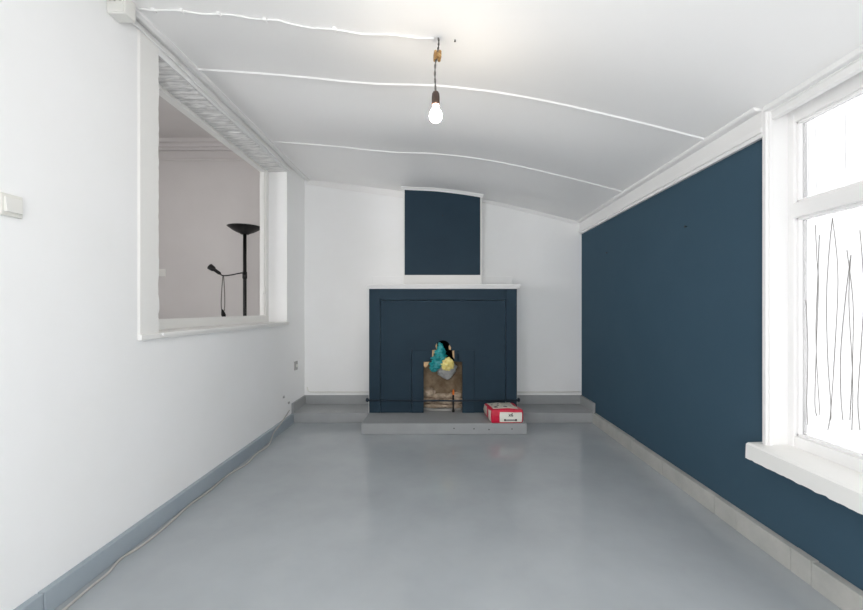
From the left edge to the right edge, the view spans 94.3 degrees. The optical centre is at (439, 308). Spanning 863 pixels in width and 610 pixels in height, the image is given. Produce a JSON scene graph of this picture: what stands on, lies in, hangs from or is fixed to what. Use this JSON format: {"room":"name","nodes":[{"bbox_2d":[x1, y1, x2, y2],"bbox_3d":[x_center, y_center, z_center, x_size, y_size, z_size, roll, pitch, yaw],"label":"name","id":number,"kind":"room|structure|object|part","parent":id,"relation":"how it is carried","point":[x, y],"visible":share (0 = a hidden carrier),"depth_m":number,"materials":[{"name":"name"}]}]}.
{"room":"living room","nodes":[
{"label":"living room","id":0,"kind":"room"},
{"bbox_2d":[0,0,304,609],"bbox_3d":[-1.768,-0.425,1.650,0.265,3.550,6.700,0,0,0],"label":"wall","id":1,"kind":"structure","parent":0,"point":[101,426],"depth_m":1.87,"materials":[{"name":"white paint"}]},
{"bbox_2d":[0,192,22,218],"bbox_3d":[-1.625,-0.392,1.518,0.021,0.084,0.079,0,0,0],"label":"light switch","id":2,"kind":"object","parent":1,"relation":"attached to","point":[10,205],"visible":1,"depth_m":1.51,"materials":[{"name":"white plastic"}]},
{"bbox_2d":[107,0,135,22],"bbox_3d":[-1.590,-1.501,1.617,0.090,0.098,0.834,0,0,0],"label":"junction box","id":3,"kind":"object","parent":1,"relation":"attached to","point":[122,11],"visible":1,"depth_m":1.98,"materials":[{"name":"white plastic"}]},
{"bbox_2d":[14,414,293,609],"bbox_3d":[-1.619,1.200,1.395,0.032,0.100,5.990,0,0,0],"label":"baseboard","id":4,"kind":"structure","parent":1,"relation":"attached to","point":[50,597],"depth_m":2.10,"materials":[{"name":"grey paint"}]},
{"bbox_2d":[132,23,290,171],"bbox_3d":[-1.621,-1.504,3.185,0.023,0.035,2.312,0,0,0],"label":"cable","id":5,"kind":"object","parent":1,"relation":"attached to","point":[135,24],"visible":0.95,"depth_m":2.66,"materials":[{"name":"white plastic"}]},
{"bbox_2d":[137,28,289,339],"bbox_3d":[-1.752,-0.677,3.217,0.292,1.695,2.115,0,0,0],"label":"window","id":6,"kind":"structure","parent":1,"relation":"in","point":[155,78],"depth_m":2.30,"materials":[{"name":"white wood"}]},
{"bbox_3d":[-1.645,-0.677,2.241,0.039,1.695,0.162,0,0,0],"label":"casing","id":7,"kind":"part","parent":6,"relation":"part of","materials":[{"name":"white wood"}]},
{"bbox_3d":[-1.718,0.153,3.217,0.224,0.034,2.115,0,0,0],"label":"sill","id":8,"kind":"part","parent":6,"relation":"part of","materials":[{"name":"white wood"}]},
{"bbox_3d":[-1.864,-0.662,3.297,0.068,1.625,1.956,0,0,0],"label":"frame","id":9,"kind":"part","parent":6,"relation":"part of","materials":[{"name":"white wood"}]},
{"bbox_2d":[136,8,309,181],"bbox_3d":[-1.577,-1.551,1.615,0.052,0.046,6.430,0,0,0],"label":"trim","id":10,"kind":"structure","parent":1,"relation":"attached to","point":[141,17],"depth_m":2.69,"materials":[{"name":"white wood"}]},
{"bbox_2d":[294,361,297,370],"bbox_3d":[-1.625,0.640,4.525,0.020,0.100,0.085,0,0,0],"label":"wall socket","id":11,"kind":"object","parent":1,"relation":"attached to","point":[295,362],"visible":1,"depth_m":4.50,"materials":[{"name":"grey plastic"}]},
{"bbox_2d":[158,96,214,137],"bbox_3d":[-3.300,-2.140,2.800,2.800,0.100,4.600,0,0,0],"label":"ceiling","id":12,"kind":"structure","parent":0,"point":[173,123],"depth_m":4.55,"materials":[{"name":"paint"}]},
{"bbox_2d":[158,151,259,318],"bbox_3d":[-3.118,-0.510,5.050,2.965,3.160,0.100,0,0,0],"label":"wall","id":13,"kind":"structure","parent":0,"point":[198,200],"depth_m":5.00,"materials":[{"name":"paint"}]},
{"bbox_2d":[158,138,244,160],"bbox_3d":[-3.250,-1.972,4.940,2.700,0.245,0.120,0,0,0],"label":"trim","id":14,"kind":"structure","parent":13,"relation":"attached to","point":[165,144],"depth_m":4.92,"materials":[{"name":"paint"}]},
{"bbox_2d":[403,190,481,283],"bbox_3d":[0.029,-0.985,4.725,0.907,1.430,0.210,0,0,0],"label":"wall","id":15,"kind":"structure","parent":0,"point":[407,279],"depth_m":4.62,"materials":[{"name":"white paint"}]},
{"bbox_2d":[405,190,479,274],"bbox_3d":[0.028,-0.906,4.618,0.872,1.026,0.008,0,0,0],"label":"panel","id":16,"kind":"object","parent":15,"relation":"attached to","point":[435,243],"visible":0.88,"depth_m":4.61,"materials":[{"name":"blue paint"}]},
{"bbox_2d":[401,186,483,197],"bbox_3d":[0.028,-1.357,4.607,0.945,0.151,0.045,0,0,0],"label":"trim","id":17,"kind":"structure","parent":15,"relation":"attached to","point":[402,187],"depth_m":4.60,"materials":[{"name":"white wood"}]},
{"bbox_2d":[305,184,581,394],"bbox_3d":[0.207,-0.200,4.915,3.685,3.100,0.170,0,0,0],"label":"wall","id":18,"kind":"structure","parent":0,"point":[352,237],"depth_m":4.83,"materials":[{"name":"white paint"}]},
{"bbox_2d":[307,387,368,392],"bbox_3d":[-1.198,0.973,4.820,0.817,0.068,0.015,0,0,0],"label":"pipe","id":19,"kind":"object","parent":18,"relation":"attached to","point":[307,387],"visible":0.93,"depth_m":4.82,"materials":[{"name":"white plastic"}]},
{"bbox_2d":[304,179,579,224],"bbox_3d":[0.033,-1.291,4.815,3.335,0.577,0.030,0,0,0],"label":"trim","id":20,"kind":"structure","parent":18,"relation":"attached to","point":[379,191],"depth_m":4.81,"materials":[{"name":"white wood"}]},
{"bbox_2d":[291,395,594,412],"bbox_3d":[0.037,1.089,4.615,3.345,0.103,0.430,0,0,0],"label":"baseboard","id":21,"kind":"structure","parent":18,"relation":"attached to","point":[306,399],"depth_m":4.81,"materials":[{"name":"grey paint"}]},
{"bbox_2d":[517,391,581,392],"bbox_3d":[1.279,0.999,4.820,0.852,0.018,0.015,0,0,0],"label":"pipe","id":22,"kind":"object","parent":18,"relation":"attached to","point":[517,391],"visible":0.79,"depth_m":4.82,"materials":[{"name":"white plastic"}]},
{"bbox_2d":[54,423,841,609],"bbox_3d":[0.050,1.300,1.615,4.000,0.100,6.630,0,0,0],"label":"floor","id":23,"kind":"structure","parent":0,"point":[327,516],"depth_m":2.18,"materials":[{"name":"grey paint"}]},
{"bbox_2d":[62,410,289,609],"bbox_3d":[-1.576,1.171,2.901,0.066,0.162,2.844,0,0,-1],"label":"cable","id":24,"kind":"object","parent":23,"relation":"on","point":[186,507],"visible":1,"depth_m":2.19,"materials":[{"name":"grey plastic"}]},
{"bbox_2d":[291,404,368,422],"bbox_3d":[-1.212,1.196,4.610,0.845,0.109,0.440,0,0,0],"label":"plinth","id":25,"kind":"object","parent":23,"relation":"on","point":[308,413],"visible":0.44,"depth_m":4.39,"materials":[{"name":"grey paint"}]},
{"bbox_2d":[361,410,526,433],"bbox_3d":[0.041,1.196,4.406,1.651,0.109,0.848,0,0,0],"label":"hearth","id":26,"kind":"object","parent":23,"relation":"on","point":[428,422],"visible":0.71,"depth_m":3.98,"materials":[{"name":"grey paint"}]},
{"bbox_2d":[365,276,520,412],"bbox_3d":[0.032,0.375,4.591,1.697,1.534,0.478,0,0,0],"label":"fireplace","id":27,"kind":"object","parent":26,"relation":"on","point":[475,324],"visible":0.9,"depth_m":4.40,"materials":[{"name":"blue paint"}]},
{"bbox_2d":[428,342,447,371],"bbox_3d":[-0.020,0.527,4.374,0.219,0.325,0.106,0,0,0],"label":"plastic bag","id":28,"kind":"object","parent":27,"relation":"in","point":[440,353],"visible":0.99,"depth_m":4.35,"materials":[{"name":"teal plastic"}]},
{"bbox_2d":[365,284,520,288],"bbox_3d":[0.035,-0.244,4.591,1.693,0.049,0.478,0,0,0],"label":"mantel shelf","id":29,"kind":"object","parent":27,"relation":"attached to","point":[370,286],"depth_m":4.36,"materials":[{"name":"white wood"}]},
{"bbox_3d":[0.033,0.523,4.418,1.377,1.236,0.033,0,0,0],"label":"panel","id":30,"kind":"part","parent":27,"relation":"part of","materials":[{"name":"blue paint"}]},
{"bbox_2d":[437,363,456,379],"bbox_3d":[0.073,0.683,4.440,0.241,0.200,0.099,0,0,0],"label":"plastic bag","id":31,"kind":"object","parent":27,"relation":"in","point":[444,374],"visible":0.62,"depth_m":4.41,"materials":[{"name":"white plastic"}]},
{"bbox_2d":[441,357,453,370],"bbox_3d":[0.084,0.601,4.367,0.139,0.156,0.103,0,0,22],"label":"plastic bag","id":32,"kind":"object","parent":27,"relation":"in","point":[448,363],"visible":1,"depth_m":4.34,"materials":[{"name":"yellow plastic"}]},
{"bbox_2d":[452,389,454,411],"bbox_3d":[0.147,1.015,4.430,0.032,0.252,0.031,0,0,0],"label":"lighter","id":33,"kind":"object","parent":26,"relation":"on","point":[453,392],"visible":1,"depth_m":4.42,"materials":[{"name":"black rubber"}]},
{"bbox_2d":[483,403,522,422],"bbox_3d":[0.650,1.065,4.156,0.366,0.152,0.349,0,0,0],"label":"box","id":34,"kind":"object","parent":26,"relation":"on","point":[495,412],"visible":1,"depth_m":3.99,"materials":[{"name":"red cardboard"}]},
{"bbox_3d":[0.503,1.076,4.061,0.011,0.103,0.086,0,0,-8],"label":"printed panel","id":35,"kind":"part","parent":34,"relation":"part of","materials":[{"name":"white cardboard"}]},
{"bbox_3d":[0.641,1.004,4.165,0.281,0.023,0.279,0,0,0],"label":"printed panel","id":36,"kind":"part","parent":34,"relation":"part of","materials":[{"name":"white cardboard"}]},
{"bbox_2d":[517,404,592,422],"bbox_3d":[1.284,1.196,4.610,0.853,0.109,0.440,0,0,0],"label":"plinth","id":37,"kind":"object","parent":23,"relation":"on","point":[532,413],"visible":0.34,"depth_m":4.39,"materials":[{"name":"grey paint"}]},
{"bbox_2d":[132,0,862,220],"bbox_3d":[0.050,-1.386,1.615,3.420,0.728,6.530,0,0,0],"label":"ceiling","id":38,"kind":"structure","parent":0,"point":[694,67],"depth_m":2.27,"materials":[{"name":"white paint"}]},
{"bbox_2d":[138,7,433,39],"bbox_3d":[-0.787,-1.462,2.036,1.516,0.166,0.054,0,0,0],"label":"cable","id":39,"kind":"object","parent":38,"relation":"attached to","point":[153,10],"visible":1,"depth_m":2.03,"materials":[{"name":"white paint"}]},
{"bbox_2d":[429,37,441,122],"bbox_3d":[-0.022,-1.190,2.050,0.066,0.465,0.066,0,0,0],"label":"pendant light","id":40,"kind":"object","parent":38,"relation":"hanging from","point":[435,115],"visible":0.91,"depth_m":2.04,"materials":[{"name":"white glass"}]},
{"bbox_3d":[-0.022,-1.002,2.050,0.066,0.091,0.066,0,0,0],"label":"bulb","id":41,"kind":"part","parent":40,"relation":"part of","materials":[{"name":"white glass"}]},
{"bbox_2d":[432,90,439,105],"bbox_3d":[-0.022,-1.081,2.050,0.041,0.070,0.041,0,0,0],"label":"socket","id":42,"kind":"object","parent":40,"relation":"attached to","point":[435,95],"depth_m":2.03,"materials":[{"name":"brown plastic"}]},
{"bbox_3d":[-0.020,-1.266,2.050,0.036,0.311,0.011,0,0,0],"label":"cord","id":43,"kind":"part","parent":40,"relation":"part of","materials":[{"name":"grey fabric"}]},
{"bbox_2d":[271,141,622,192],"bbox_3d":[0.040,-1.298,3.651,3.283,0.524,0.038,0,0,2],"label":"trim","id":44,"kind":"structure","parent":38,"relation":"attached to","point":[271,141],"depth_m":3.64,"materials":[{"name":"white paint"}]},
{"bbox_2d":[198,68,704,140],"bbox_3d":[0.040,-1.298,2.538,3.283,0.524,0.038,0,0,2],"label":"trim","id":45,"kind":"structure","parent":38,"relation":"attached to","point":[199,69],"depth_m":2.53,"materials":[{"name":"white paint"}]},
{"bbox_2d":[582,139,862,590],"bbox_3d":[1.792,-0.200,1.650,0.164,3.100,6.700,0,0,0],"label":"wall","id":46,"kind":"structure","parent":0,"point":[672,312],"depth_m":2.65,"materials":[{"name":"blue paint"}]},
{"bbox_2d":[576,107,761,233],"bbox_3d":[1.676,-0.993,3.459,0.078,0.185,2.742,0,0,0],"label":"trim","id":47,"kind":"structure","parent":46,"relation":"attached to","point":[745,130],"depth_m":2.71,"materials":[{"name":"white wood"}]},
{"bbox_2d":[592,413,862,609],"bbox_3d":[1.690,1.193,1.393,0.041,0.114,5.982,0,0,0],"label":"baseboard","id":48,"kind":"structure","parent":46,"relation":"attached to","point":[845,595],"depth_m":2.12,"materials":[{"name":"concrete"}]},
{"bbox_2d":[745,45,862,514],"bbox_3d":[1.744,-0.133,1.250,0.252,1.854,1.740,0,0,0],"label":"window","id":49,"kind":"structure","parent":46,"relation":"in","point":[812,133],"depth_m":1.92,"materials":[{"name":"white wood"}]},
{"bbox_3d":[1.712,0.748,1.250,0.187,0.092,1.740,0,0,0],"label":"sill","id":50,"kind":"part","parent":49,"relation":"part of","materials":[{"name":"white"}]},
{"bbox_3d":[1.704,-1.018,1.238,0.063,0.085,1.675,0,0,0],"label":"head moulding","id":51,"kind":"part","parent":49,"relation":"part of","materials":[{"name":"white wood"}]},
{"bbox_3d":[1.835,-0.160,1.262,0.070,1.730,1.625,0,0,0],"label":"frame","id":52,"kind":"part","parent":49,"relation":"part of","materials":[{"name":"white wood"}]},
{"bbox_3d":[1.836,-0.745,1.265,0.004,0.410,1.530,0,0,0],"label":"pane","id":53,"kind":"part","parent":49,"relation":"part of","materials":[{"name":"clear glass"}]},
{"bbox_3d":[1.836,0.091,1.265,0.004,1.107,1.530,0,0,0],"label":"pane","id":54,"kind":"part","parent":49,"relation":"part of","materials":[{"name":"clear glass"}]},
{"bbox_3d":[-3.300,1.020,2.800,2.800,0.100,4.600,0,0,0],"label":"floor","id":55,"kind":"structure","parent":0,"visible":0},
{"bbox_2d":[207,223,259,316],"bbox_3d":[-2.373,0.009,4.620,0.612,1.921,0.374,0,0,0],"label":"floor lamp","id":56,"kind":"object","parent":55,"relation":"on","point":[243,229],"visible":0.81,"depth_m":4.60,"materials":[{"name":"black metal"}]},
{"bbox_3d":[-2.506,-0.159,4.620,0.052,0.444,0.010,0,0,0],"label":"cord","id":57,"kind":"part","parent":56,"relation":"part of","materials":[{"name":"grey plastic"}]},
{"bbox_3d":[-2.255,-0.906,4.620,0.374,0.090,0.374,0,0,0],"label":"lamp shade","id":58,"kind":"part","parent":56,"relation":"part of","materials":[{"name":"black metal"}]}
]}

